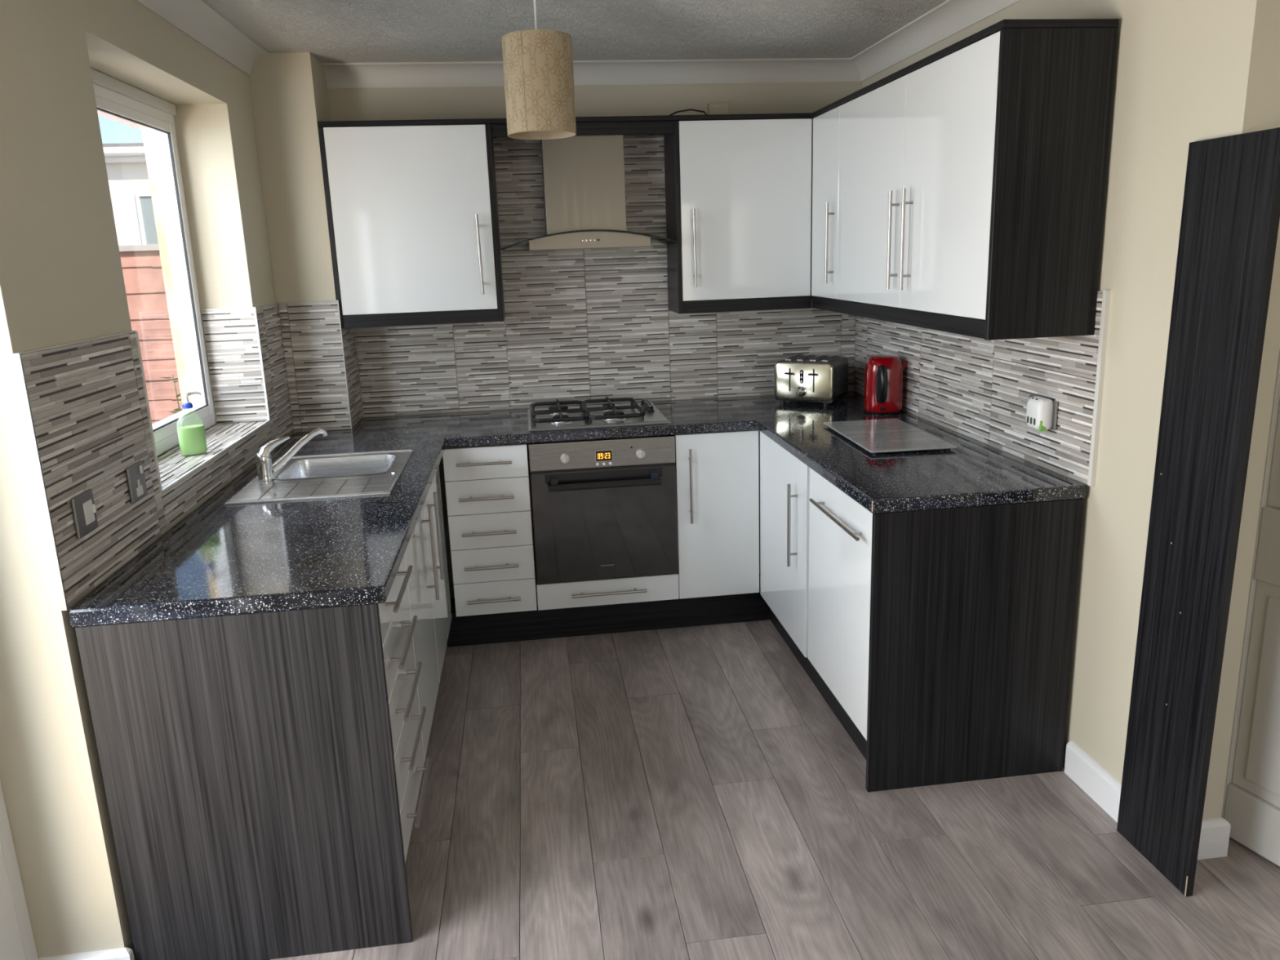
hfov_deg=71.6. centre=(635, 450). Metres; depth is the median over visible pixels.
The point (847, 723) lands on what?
plinth
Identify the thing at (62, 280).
wall
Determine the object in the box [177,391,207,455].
soap bottle
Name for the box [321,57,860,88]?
trim
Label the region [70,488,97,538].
light switch
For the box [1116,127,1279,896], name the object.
panel
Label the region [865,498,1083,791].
end panel
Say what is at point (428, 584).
base cabinet
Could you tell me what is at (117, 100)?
window
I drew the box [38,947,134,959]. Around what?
baseboard
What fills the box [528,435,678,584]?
oven
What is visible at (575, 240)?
hood
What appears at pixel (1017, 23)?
crown molding
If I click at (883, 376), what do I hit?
kettle
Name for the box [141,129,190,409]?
window frame
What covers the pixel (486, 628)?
plinth
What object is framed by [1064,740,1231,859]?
baseboard
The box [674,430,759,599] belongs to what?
base cabinet
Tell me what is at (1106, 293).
trim
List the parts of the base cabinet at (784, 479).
handle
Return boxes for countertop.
[68,391,1086,626]
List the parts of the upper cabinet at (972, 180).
door, handle, handle, door, panel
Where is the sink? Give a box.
[224,449,413,505]
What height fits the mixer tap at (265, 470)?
0.136 m
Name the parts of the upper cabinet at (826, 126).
handle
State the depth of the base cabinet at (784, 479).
3.38 m
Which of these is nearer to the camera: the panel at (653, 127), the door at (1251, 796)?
the door at (1251, 796)
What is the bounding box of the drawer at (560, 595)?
[536,573,679,610]
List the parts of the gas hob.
burner, burner, burner, knob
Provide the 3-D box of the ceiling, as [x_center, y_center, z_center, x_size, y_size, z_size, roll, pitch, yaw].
[0.558,-1.187,0.882,4.035,0.300,6.500,-3,13,-7]
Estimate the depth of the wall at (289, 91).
3.58 m
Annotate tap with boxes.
[254,427,328,482]
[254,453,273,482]
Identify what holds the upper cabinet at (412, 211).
attached to the wall at (588, 323)
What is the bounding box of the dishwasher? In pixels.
[808,467,872,740]
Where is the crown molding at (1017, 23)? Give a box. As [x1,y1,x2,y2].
[316,18,1119,127]
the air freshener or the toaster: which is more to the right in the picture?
the air freshener
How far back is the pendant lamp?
2.62 m
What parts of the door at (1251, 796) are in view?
panel, panel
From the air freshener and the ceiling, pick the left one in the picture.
the ceiling
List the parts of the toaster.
lever, button panel, plate, slot frame, lever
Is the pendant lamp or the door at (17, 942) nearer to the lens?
the door at (17, 942)
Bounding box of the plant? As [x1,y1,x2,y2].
[160,374,182,413]
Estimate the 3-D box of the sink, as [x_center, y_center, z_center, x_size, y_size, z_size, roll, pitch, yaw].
[-1.020,0.155,2.979,0.481,0.160,0.620,-3,13,-7]
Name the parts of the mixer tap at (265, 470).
lever, spout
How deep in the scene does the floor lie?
2.44 m
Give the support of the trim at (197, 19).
attached to the wall at (62, 280)
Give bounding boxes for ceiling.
[204,0,946,63]
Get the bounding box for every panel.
[75,603,413,959]
[490,120,674,137]
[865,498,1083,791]
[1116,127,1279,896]
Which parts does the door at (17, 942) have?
sash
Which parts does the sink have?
bowl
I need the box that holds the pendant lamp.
[501,0,576,139]
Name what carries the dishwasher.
on the floor
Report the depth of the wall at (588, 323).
4.04 m
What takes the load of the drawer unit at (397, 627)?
on the floor
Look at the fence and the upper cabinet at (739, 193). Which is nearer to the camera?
the upper cabinet at (739, 193)
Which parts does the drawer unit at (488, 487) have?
handle, drawer, handle, drawer, handle, drawer, handle, drawer, handle, drawer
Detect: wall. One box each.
[0,0,293,959]
[248,52,363,434]
[327,81,862,599]
[853,0,1279,819]
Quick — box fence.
[118,244,182,424]
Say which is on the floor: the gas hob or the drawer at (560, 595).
the drawer at (560, 595)
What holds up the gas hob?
in the countertop
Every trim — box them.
[13,300,351,429]
[13,353,68,610]
[134,0,268,75]
[134,306,271,493]
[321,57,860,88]
[850,0,1020,81]
[1087,289,1111,486]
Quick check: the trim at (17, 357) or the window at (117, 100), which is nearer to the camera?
the trim at (17, 357)
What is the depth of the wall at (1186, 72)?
2.35 m
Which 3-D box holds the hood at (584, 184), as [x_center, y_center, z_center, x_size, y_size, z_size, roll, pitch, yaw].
[-0.212,-1.111,3.755,0.736,0.501,0.359,-3,13,-7]
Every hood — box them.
[500,134,679,250]
[528,231,650,250]
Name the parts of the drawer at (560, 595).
handle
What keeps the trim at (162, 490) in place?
attached to the wall at (62, 280)
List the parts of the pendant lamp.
cord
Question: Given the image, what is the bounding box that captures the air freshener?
[1026,395,1053,431]
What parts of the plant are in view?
stem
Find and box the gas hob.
[527,396,670,431]
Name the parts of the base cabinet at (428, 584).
door, handle, handle, door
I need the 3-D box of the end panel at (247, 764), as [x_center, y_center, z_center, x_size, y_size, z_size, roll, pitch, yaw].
[-0.862,0.778,2.011,0.622,0.869,0.018,-3,13,-7]
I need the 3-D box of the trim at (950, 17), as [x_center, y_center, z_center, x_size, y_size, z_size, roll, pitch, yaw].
[1.119,-1.461,2.897,0.085,0.085,2.251,-3,13,-7]
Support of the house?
on the ground
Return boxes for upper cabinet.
[318,124,504,328]
[664,118,813,313]
[811,106,839,299]
[812,27,1118,340]
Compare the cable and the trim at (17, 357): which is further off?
the cable
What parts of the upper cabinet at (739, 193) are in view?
panel, handle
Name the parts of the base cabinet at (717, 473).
handle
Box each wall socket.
[125,460,147,503]
[1029,395,1057,430]
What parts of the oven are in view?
knob, control panel, display frame, handle, knob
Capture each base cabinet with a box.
[404,465,451,760]
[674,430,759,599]
[760,431,809,657]
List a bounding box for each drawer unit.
[377,553,431,863]
[442,443,537,616]
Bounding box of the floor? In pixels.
[269,574,1279,959]
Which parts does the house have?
pane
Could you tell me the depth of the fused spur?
3.92 m
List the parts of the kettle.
handle, lid, spout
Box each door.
[0,780,38,959]
[1221,348,1279,866]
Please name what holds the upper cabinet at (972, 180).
attached to the wall at (1186, 72)
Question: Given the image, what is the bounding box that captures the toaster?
[773,354,848,406]
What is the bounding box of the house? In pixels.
[102,142,158,245]
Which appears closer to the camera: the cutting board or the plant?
the cutting board
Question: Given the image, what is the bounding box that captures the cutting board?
[822,418,956,453]
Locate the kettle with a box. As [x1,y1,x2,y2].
[862,354,907,414]
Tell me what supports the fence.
on the ground
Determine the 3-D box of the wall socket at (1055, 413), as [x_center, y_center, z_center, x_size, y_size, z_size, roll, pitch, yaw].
[1.248,-0.116,2.721,0.010,0.086,0.146,-3,13,-7]
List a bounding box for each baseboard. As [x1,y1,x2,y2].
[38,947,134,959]
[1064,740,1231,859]
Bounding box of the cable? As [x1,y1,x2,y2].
[669,108,707,115]
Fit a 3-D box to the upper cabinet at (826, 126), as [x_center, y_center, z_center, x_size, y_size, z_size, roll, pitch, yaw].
[0.915,-1.002,3.667,0.347,0.752,0.326,-3,13,-7]
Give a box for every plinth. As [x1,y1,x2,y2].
[447,587,770,647]
[770,608,866,759]
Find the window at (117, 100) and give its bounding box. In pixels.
[90,67,216,456]
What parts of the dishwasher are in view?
handle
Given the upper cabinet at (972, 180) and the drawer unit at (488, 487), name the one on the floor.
the drawer unit at (488, 487)
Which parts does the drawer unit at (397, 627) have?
drawer, drawer, handle, drawer, handle, drawer, handle, drawer, handle, handle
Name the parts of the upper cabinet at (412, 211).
panel, handle, panel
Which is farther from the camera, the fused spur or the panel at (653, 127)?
the fused spur
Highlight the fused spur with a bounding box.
[707,102,728,114]
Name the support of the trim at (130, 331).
attached to the wall at (62, 280)
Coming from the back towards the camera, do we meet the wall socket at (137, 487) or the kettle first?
the kettle

